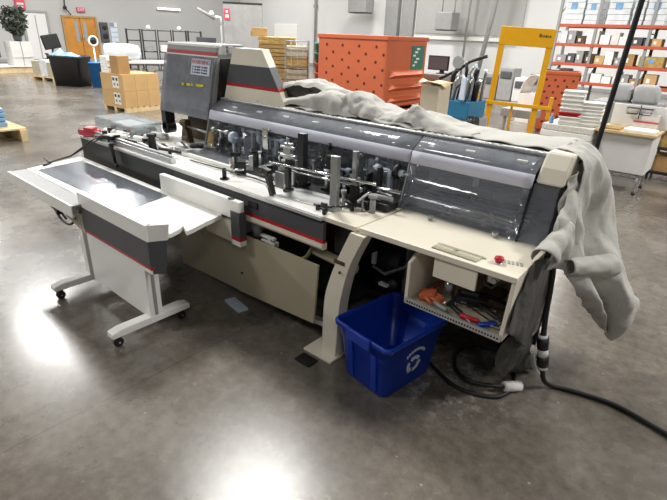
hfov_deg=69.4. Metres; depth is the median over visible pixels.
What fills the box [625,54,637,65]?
storage box
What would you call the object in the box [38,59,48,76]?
box
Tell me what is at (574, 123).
tray
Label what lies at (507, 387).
cable
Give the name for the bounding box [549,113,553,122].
spray bottle
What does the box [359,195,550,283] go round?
shelf
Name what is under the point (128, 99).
carton
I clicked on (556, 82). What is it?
bin
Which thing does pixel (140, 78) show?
carton
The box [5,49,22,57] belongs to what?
box
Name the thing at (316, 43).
tote
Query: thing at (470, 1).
pipe
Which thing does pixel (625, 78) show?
storage box
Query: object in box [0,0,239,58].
wall
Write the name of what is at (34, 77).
pallet
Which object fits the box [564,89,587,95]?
tray
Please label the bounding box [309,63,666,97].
baseboard
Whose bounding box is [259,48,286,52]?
bundle
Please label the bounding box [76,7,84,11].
exit sign
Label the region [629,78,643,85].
storage box
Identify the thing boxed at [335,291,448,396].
recycling bin
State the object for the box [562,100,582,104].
tray
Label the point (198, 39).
cabinet
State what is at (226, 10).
sign
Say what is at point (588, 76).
storage box
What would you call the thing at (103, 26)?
wall speaker
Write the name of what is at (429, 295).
glove
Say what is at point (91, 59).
baseboard
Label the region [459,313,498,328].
screwdriver
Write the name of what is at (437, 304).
screwdriver
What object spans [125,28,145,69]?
wire cart
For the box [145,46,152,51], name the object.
storage box
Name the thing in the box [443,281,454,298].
spray can
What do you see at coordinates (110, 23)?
notice sheet
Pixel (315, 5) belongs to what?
conduit
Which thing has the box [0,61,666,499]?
floor
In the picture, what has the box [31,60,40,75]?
box
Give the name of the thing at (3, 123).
bundle
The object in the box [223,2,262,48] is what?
door
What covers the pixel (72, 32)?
door
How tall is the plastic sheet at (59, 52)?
0.261 m
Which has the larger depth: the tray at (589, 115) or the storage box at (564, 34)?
the storage box at (564, 34)
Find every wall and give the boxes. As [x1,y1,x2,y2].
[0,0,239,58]
[240,0,666,94]
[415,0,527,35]
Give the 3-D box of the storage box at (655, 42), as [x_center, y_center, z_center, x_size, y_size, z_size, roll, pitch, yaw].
[8.405,-5.347,12.484,0.212,0.213,0.501,21,30,36]
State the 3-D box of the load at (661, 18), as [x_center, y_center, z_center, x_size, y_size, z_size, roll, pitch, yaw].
[8.317,-6.074,12.314,0.460,0.692,0.604,21,30,36]
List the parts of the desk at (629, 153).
leg, riser panel, leg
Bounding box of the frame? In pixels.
[477,26,556,133]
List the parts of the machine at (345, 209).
delivery arm, panel, swing arm, guide rail, swing arm, knob, swing arm, trim, knob, drive rod, knob, edge trim, access panel, steel feed plate, plate, adjusting lever, scale rod, adjusting lever, plate, panel, adjusting lever, adjusting lever, access panel, guide plate, black post, black post, plate, adjusting lever, cross rod, foot plate, black post, chrome post, adjusting lever, leg, adjusting lever, chrome post, plate, adjusting lever, adjusting lever, plate, black post, adjusting lever, plate, drive motor, link rod, frame, plate, frame plate, panel, hold down arm, counter plate, dark bracket, hold down arm, hold down arm, panel, plate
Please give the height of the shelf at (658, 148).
0.030 m
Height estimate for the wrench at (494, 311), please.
0.012 m
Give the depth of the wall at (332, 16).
22.27 m
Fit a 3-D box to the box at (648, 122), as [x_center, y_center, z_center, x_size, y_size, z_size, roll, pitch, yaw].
[3.928,-1.614,6.050,0.280,0.174,0.060,21,30,36]
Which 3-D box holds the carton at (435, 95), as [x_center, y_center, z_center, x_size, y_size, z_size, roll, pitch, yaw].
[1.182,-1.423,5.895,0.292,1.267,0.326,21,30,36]
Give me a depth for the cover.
2.44 m
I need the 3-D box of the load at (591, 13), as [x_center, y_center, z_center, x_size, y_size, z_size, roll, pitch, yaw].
[7.192,-6.500,13.193,0.400,0.672,0.604,21,30,36]
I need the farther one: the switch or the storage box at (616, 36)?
the storage box at (616, 36)
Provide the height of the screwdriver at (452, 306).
0.026 m
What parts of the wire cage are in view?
cage post, cage post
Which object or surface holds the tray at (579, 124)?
on the paper skid
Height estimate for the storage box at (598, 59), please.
0.249 m
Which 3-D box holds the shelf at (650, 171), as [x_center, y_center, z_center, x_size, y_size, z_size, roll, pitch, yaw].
[4.829,-1.060,6.700,0.800,0.030,0.500,21,30,36]
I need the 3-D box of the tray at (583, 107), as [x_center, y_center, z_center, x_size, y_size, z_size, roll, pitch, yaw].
[3.277,-1.806,6.097,0.274,0.040,0.244,15,27,26]
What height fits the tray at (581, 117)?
0.040 m
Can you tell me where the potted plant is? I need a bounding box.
[0,5,28,40]
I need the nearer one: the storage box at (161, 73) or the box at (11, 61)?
the storage box at (161, 73)
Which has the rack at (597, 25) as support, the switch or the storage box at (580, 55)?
the storage box at (580, 55)
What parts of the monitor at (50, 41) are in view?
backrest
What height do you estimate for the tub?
0.850 m
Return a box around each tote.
[88,62,101,87]
[314,52,318,61]
[314,62,318,71]
[315,42,318,52]
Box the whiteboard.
[274,24,297,39]
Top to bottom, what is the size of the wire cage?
1.560 m
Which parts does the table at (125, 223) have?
rail, paper sensor rod, stand panel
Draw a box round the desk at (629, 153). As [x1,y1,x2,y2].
[596,103,666,195]
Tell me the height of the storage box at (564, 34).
0.356 m
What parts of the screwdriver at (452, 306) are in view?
handle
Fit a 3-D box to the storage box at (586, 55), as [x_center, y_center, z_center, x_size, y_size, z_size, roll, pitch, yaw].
[7.242,-5.362,13.556,0.219,0.283,0.484,21,30,36]
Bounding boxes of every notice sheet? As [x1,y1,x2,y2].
[109,22,116,26]
[110,27,117,31]
[111,32,117,36]
[111,37,118,41]
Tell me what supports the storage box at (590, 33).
on the rack at (597, 25)
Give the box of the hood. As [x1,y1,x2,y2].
[220,97,547,171]
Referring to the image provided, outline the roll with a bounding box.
[465,116,478,125]
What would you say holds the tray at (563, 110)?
on the tray at (563, 109)
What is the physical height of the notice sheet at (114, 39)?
0.210 m
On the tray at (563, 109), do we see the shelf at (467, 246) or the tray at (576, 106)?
the tray at (576, 106)
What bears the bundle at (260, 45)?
on the bundle at (273, 50)
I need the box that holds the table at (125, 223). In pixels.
[7,136,246,346]
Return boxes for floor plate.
[225,297,247,312]
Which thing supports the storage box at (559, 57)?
on the rack at (597, 25)
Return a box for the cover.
[256,79,638,378]
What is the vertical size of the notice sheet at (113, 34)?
0.210 m
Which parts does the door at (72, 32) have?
vision panel, vision panel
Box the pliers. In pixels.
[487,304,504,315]
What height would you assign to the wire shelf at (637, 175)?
0.061 m
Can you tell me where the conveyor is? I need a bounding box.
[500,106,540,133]
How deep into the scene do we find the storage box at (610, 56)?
13.09 m
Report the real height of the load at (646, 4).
0.712 m
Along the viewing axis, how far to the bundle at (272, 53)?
10.79 m
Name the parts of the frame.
mast post, header plate, mast post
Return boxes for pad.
[294,352,317,367]
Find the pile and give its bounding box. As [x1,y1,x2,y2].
[624,126,658,134]
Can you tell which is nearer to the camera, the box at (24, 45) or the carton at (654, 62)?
the carton at (654, 62)
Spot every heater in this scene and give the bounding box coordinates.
[348,0,373,13]
[435,0,459,30]
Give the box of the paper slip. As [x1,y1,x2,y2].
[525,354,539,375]
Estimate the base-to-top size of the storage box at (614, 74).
0.347 m
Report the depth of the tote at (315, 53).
10.04 m
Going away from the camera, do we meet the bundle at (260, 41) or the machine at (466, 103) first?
the machine at (466, 103)
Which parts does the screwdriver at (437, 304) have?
handle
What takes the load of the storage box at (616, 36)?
on the rack at (597, 25)
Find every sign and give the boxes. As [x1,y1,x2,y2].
[14,0,25,9]
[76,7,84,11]
[224,8,229,19]
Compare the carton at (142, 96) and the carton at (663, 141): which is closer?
the carton at (663, 141)
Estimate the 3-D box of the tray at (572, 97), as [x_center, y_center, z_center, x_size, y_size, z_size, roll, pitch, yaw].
[3.065,-1.948,6.136,0.264,0.050,0.224,14,27,24]
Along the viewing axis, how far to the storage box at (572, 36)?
13.51 m
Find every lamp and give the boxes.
[157,7,180,10]
[197,7,222,43]
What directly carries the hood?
attached to the machine at (345, 209)
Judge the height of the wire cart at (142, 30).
1.620 m
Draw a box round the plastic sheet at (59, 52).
[51,49,79,55]
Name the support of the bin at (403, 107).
on the floor
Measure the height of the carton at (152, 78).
0.336 m
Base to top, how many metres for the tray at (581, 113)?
0.040 m
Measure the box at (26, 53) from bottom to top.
0.268 m
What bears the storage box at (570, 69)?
on the rack at (597, 25)
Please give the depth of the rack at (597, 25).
13.10 m
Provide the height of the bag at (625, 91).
0.249 m
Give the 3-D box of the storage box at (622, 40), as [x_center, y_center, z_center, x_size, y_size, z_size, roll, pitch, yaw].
[7.844,-5.575,12.914,0.254,0.238,0.497,21,30,36]
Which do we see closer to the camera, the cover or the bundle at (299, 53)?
the cover
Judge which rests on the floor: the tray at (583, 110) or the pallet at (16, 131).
the pallet at (16, 131)
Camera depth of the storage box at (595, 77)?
13.41 m
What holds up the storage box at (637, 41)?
on the rack at (597, 25)
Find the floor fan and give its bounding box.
[88,35,97,61]
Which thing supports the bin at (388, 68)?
on the bin at (403, 107)
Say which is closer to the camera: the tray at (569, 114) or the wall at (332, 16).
the tray at (569, 114)
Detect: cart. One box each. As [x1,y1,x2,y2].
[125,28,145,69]
[141,29,159,71]
[157,30,171,69]
[172,30,186,41]
[187,31,201,41]
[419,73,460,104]
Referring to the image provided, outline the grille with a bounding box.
[349,12,371,13]
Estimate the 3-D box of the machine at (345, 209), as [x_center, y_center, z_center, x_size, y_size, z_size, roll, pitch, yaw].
[-0.511,-0.560,3.411,4.015,1.600,1.020,21,30,36]
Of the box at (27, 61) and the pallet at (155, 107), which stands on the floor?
the pallet at (155, 107)
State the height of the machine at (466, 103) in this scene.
1.521 m
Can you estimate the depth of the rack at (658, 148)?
6.67 m
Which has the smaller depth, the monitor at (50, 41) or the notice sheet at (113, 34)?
the monitor at (50, 41)
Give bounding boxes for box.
[3,41,20,49]
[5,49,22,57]
[7,57,24,65]
[17,41,31,49]
[22,50,33,57]
[23,58,33,65]
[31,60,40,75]
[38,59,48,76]
[46,62,52,76]
[130,68,144,71]
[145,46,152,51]
[154,70,165,77]
[161,45,166,51]
[555,54,566,61]
[559,30,568,42]
[560,68,573,70]
[566,53,575,62]
[567,30,582,42]
[574,51,588,62]
[576,36,586,43]
[580,74,590,81]
[584,54,598,63]
[585,31,604,43]
[589,73,603,82]
[593,56,604,63]
[599,35,611,44]
[601,76,612,83]
[603,51,618,64]
[610,32,623,44]
[611,72,623,83]
[613,58,620,64]
[618,37,626,44]
[620,74,632,82]
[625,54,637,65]
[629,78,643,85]
[631,37,646,45]
[632,114,661,129]
[643,74,659,84]
[651,39,665,46]
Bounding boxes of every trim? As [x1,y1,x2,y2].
[400,0,416,36]
[414,35,498,41]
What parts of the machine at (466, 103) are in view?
boom arm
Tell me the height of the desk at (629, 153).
1.020 m
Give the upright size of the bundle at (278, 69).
0.088 m
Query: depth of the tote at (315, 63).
10.12 m
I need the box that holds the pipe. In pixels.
[459,0,471,74]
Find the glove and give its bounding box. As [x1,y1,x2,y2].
[418,288,445,305]
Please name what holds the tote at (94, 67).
on the floor
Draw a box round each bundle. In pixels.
[0,108,7,126]
[103,43,140,59]
[258,36,295,41]
[259,40,295,45]
[259,44,294,48]
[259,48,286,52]
[270,52,287,56]
[272,56,286,60]
[273,60,286,64]
[275,64,286,67]
[277,68,294,71]
[287,45,306,56]
[287,58,306,68]
[287,68,306,79]
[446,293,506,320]
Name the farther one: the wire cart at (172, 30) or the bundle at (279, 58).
the wire cart at (172, 30)
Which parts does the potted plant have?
pot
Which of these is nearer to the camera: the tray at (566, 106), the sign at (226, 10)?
the tray at (566, 106)
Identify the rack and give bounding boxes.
[548,0,666,100]
[644,144,666,178]
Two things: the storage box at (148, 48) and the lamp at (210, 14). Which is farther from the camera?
the storage box at (148, 48)
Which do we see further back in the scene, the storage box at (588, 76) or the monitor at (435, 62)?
the storage box at (588, 76)
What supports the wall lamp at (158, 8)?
attached to the wall at (129, 14)
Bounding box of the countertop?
[596,123,665,138]
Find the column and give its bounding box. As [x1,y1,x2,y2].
[384,0,401,35]
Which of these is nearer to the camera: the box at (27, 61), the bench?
the bench
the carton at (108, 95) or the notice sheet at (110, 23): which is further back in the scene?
the notice sheet at (110, 23)
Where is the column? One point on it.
(393, 7)
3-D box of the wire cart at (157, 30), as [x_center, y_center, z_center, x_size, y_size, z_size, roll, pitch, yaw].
[-6.816,-8.073,19.623,0.580,1.620,0.678,-6,25,-17]
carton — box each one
[100,72,112,89]
[102,88,114,105]
[109,55,129,73]
[111,73,135,91]
[113,90,137,107]
[130,72,147,90]
[136,72,158,89]
[136,90,149,106]
[148,89,160,105]
[251,27,266,35]
[419,78,452,114]
[637,56,666,67]
[651,151,666,172]
[658,131,666,147]
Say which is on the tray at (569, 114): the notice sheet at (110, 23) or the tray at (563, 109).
the tray at (563, 109)
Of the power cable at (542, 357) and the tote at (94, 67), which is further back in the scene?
the tote at (94, 67)
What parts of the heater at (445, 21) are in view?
casing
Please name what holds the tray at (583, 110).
on the tray at (581, 113)
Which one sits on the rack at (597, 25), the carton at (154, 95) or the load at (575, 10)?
the load at (575, 10)
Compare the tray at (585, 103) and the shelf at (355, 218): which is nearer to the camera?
the shelf at (355, 218)
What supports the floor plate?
on the floor
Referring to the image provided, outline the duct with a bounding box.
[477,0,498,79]
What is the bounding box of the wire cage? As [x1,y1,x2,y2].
[284,40,309,82]
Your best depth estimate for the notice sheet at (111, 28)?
25.32 m
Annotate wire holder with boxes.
[626,105,654,118]
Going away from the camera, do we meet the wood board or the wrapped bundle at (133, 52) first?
the wood board
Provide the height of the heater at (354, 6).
3.310 m
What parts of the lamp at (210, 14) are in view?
arm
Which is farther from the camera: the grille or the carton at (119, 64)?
the grille
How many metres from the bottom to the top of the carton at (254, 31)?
0.177 m
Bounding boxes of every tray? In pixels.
[557,119,579,125]
[558,111,580,117]
[558,121,577,125]
[559,113,579,117]
[559,116,580,121]
[560,106,581,112]
[560,109,580,112]
[561,98,584,104]
[561,103,583,108]
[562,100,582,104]
[562,105,581,108]
[563,93,585,100]
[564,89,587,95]
[578,116,601,120]
[578,119,601,124]
[578,123,599,127]
[579,121,600,124]
[580,106,604,110]
[580,112,603,117]
[580,114,601,117]
[581,109,604,113]
[582,101,605,106]
[582,103,604,106]
[582,107,602,110]
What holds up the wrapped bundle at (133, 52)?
on the bench
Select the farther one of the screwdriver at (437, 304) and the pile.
the pile
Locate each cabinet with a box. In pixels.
[196,37,215,42]
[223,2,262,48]
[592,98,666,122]
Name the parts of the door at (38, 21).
rail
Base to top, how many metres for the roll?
0.718 m
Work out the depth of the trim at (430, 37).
21.95 m
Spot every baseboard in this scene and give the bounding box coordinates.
[0,58,166,61]
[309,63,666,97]
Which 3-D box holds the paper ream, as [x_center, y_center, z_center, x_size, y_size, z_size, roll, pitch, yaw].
[-4.846,-4.142,10.345,0.250,0.052,0.240,18,29,32]
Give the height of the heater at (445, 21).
3.980 m
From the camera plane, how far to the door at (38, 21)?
22.77 m
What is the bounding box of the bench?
[129,60,166,78]
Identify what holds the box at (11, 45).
on the box at (9, 53)
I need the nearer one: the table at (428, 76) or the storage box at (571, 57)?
the table at (428, 76)
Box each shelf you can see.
[324,190,425,231]
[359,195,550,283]
[610,170,640,179]
[646,167,666,175]
[657,144,666,150]
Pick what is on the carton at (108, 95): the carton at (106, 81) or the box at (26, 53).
the carton at (106, 81)
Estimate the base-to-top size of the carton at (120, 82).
0.336 m
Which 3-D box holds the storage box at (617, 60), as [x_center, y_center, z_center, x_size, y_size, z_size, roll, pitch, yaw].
[7.815,-5.125,13.155,0.179,0.219,0.537,21,30,36]
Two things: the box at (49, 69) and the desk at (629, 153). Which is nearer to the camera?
the desk at (629, 153)
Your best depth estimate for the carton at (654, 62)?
12.46 m
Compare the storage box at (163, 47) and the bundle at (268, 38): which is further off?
the storage box at (163, 47)
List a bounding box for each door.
[22,10,51,58]
[60,15,101,57]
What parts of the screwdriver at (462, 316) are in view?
handle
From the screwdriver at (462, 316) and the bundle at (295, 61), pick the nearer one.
the screwdriver at (462, 316)
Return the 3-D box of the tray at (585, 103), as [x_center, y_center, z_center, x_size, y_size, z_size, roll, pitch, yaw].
[3.282,-1.842,6.076,0.274,0.040,0.244,14,27,24]
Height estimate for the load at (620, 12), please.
0.692 m
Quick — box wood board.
[605,125,623,129]
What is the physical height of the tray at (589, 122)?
0.026 m
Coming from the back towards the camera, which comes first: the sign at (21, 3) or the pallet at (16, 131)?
the sign at (21, 3)
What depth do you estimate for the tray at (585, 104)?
5.98 m
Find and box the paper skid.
[540,118,597,141]
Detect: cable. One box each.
[429,344,525,398]
[536,250,666,436]
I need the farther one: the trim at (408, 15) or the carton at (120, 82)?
the trim at (408, 15)
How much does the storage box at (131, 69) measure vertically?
0.230 m
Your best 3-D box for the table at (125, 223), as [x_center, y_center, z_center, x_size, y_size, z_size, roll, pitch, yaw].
[-1.618,-0.190,3.365,2.183,0.884,0.818,21,30,36]
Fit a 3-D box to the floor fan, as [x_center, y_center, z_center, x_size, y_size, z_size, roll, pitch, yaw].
[-7.895,-6.358,15.976,0.440,1.390,0.440,21,30,36]
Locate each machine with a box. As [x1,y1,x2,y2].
[78,41,580,363]
[439,55,487,126]
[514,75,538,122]
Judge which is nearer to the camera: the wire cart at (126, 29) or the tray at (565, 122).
the tray at (565, 122)
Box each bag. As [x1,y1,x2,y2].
[614,83,633,101]
[632,84,660,104]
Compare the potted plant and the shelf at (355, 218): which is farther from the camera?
the potted plant
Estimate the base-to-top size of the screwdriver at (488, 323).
0.026 m
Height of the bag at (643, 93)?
0.249 m
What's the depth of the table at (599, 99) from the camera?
7.01 m
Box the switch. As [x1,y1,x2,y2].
[248,201,257,209]
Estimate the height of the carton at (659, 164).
0.220 m
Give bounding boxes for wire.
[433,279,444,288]
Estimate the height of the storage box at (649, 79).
0.336 m
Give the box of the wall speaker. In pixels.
[99,22,109,41]
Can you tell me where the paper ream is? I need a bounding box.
[99,55,108,58]
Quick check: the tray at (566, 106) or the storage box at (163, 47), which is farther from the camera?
the storage box at (163, 47)
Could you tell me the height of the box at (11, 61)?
0.268 m
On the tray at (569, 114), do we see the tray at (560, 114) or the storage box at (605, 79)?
the tray at (560, 114)
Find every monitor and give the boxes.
[40,33,61,58]
[428,55,449,73]
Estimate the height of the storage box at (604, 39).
0.270 m
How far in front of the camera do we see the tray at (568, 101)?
6.08 m
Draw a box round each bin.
[317,33,428,106]
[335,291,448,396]
[400,105,412,109]
[534,69,581,131]
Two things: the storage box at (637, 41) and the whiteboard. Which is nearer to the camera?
the storage box at (637, 41)
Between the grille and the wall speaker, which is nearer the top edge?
the grille
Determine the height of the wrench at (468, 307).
0.012 m
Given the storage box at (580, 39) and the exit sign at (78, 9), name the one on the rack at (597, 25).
the storage box at (580, 39)
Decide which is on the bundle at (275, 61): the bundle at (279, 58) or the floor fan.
the bundle at (279, 58)
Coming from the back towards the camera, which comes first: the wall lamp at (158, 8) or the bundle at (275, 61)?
the wall lamp at (158, 8)
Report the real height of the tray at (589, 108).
0.026 m
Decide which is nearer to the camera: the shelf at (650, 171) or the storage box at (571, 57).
the shelf at (650, 171)
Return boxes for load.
[562,0,587,23]
[583,0,609,23]
[605,0,635,24]
[630,0,649,24]
[643,0,666,24]
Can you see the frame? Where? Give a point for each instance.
(509, 35)
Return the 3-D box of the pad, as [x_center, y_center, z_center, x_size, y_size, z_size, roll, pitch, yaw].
[-0.156,0.624,2.742,0.110,0.012,0.080,21,30,36]
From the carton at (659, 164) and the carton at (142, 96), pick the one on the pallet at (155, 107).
the carton at (142, 96)
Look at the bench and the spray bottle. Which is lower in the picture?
the spray bottle
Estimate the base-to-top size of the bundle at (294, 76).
0.198 m
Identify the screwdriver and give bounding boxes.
[432,301,460,318]
[449,303,470,322]
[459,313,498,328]
[477,321,499,327]
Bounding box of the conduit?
[313,0,317,65]
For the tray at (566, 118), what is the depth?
6.16 m
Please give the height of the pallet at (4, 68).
0.235 m
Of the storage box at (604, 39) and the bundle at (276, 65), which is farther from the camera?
the storage box at (604, 39)
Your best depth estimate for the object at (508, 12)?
21.31 m
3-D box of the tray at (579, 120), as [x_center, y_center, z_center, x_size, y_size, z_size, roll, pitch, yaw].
[3.281,-1.650,6.162,0.274,0.040,0.244,14,27,24]
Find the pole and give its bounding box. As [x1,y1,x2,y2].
[595,0,644,145]
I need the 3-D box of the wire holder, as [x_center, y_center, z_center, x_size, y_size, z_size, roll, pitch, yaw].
[3.843,-1.730,6.053,0.290,0.170,0.100,21,30,36]
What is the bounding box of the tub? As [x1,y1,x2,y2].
[47,55,91,86]
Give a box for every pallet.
[0,64,32,73]
[0,120,28,141]
[31,75,54,81]
[105,104,160,112]
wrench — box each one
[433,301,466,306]
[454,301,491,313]
[466,305,493,320]
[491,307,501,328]
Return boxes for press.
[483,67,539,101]

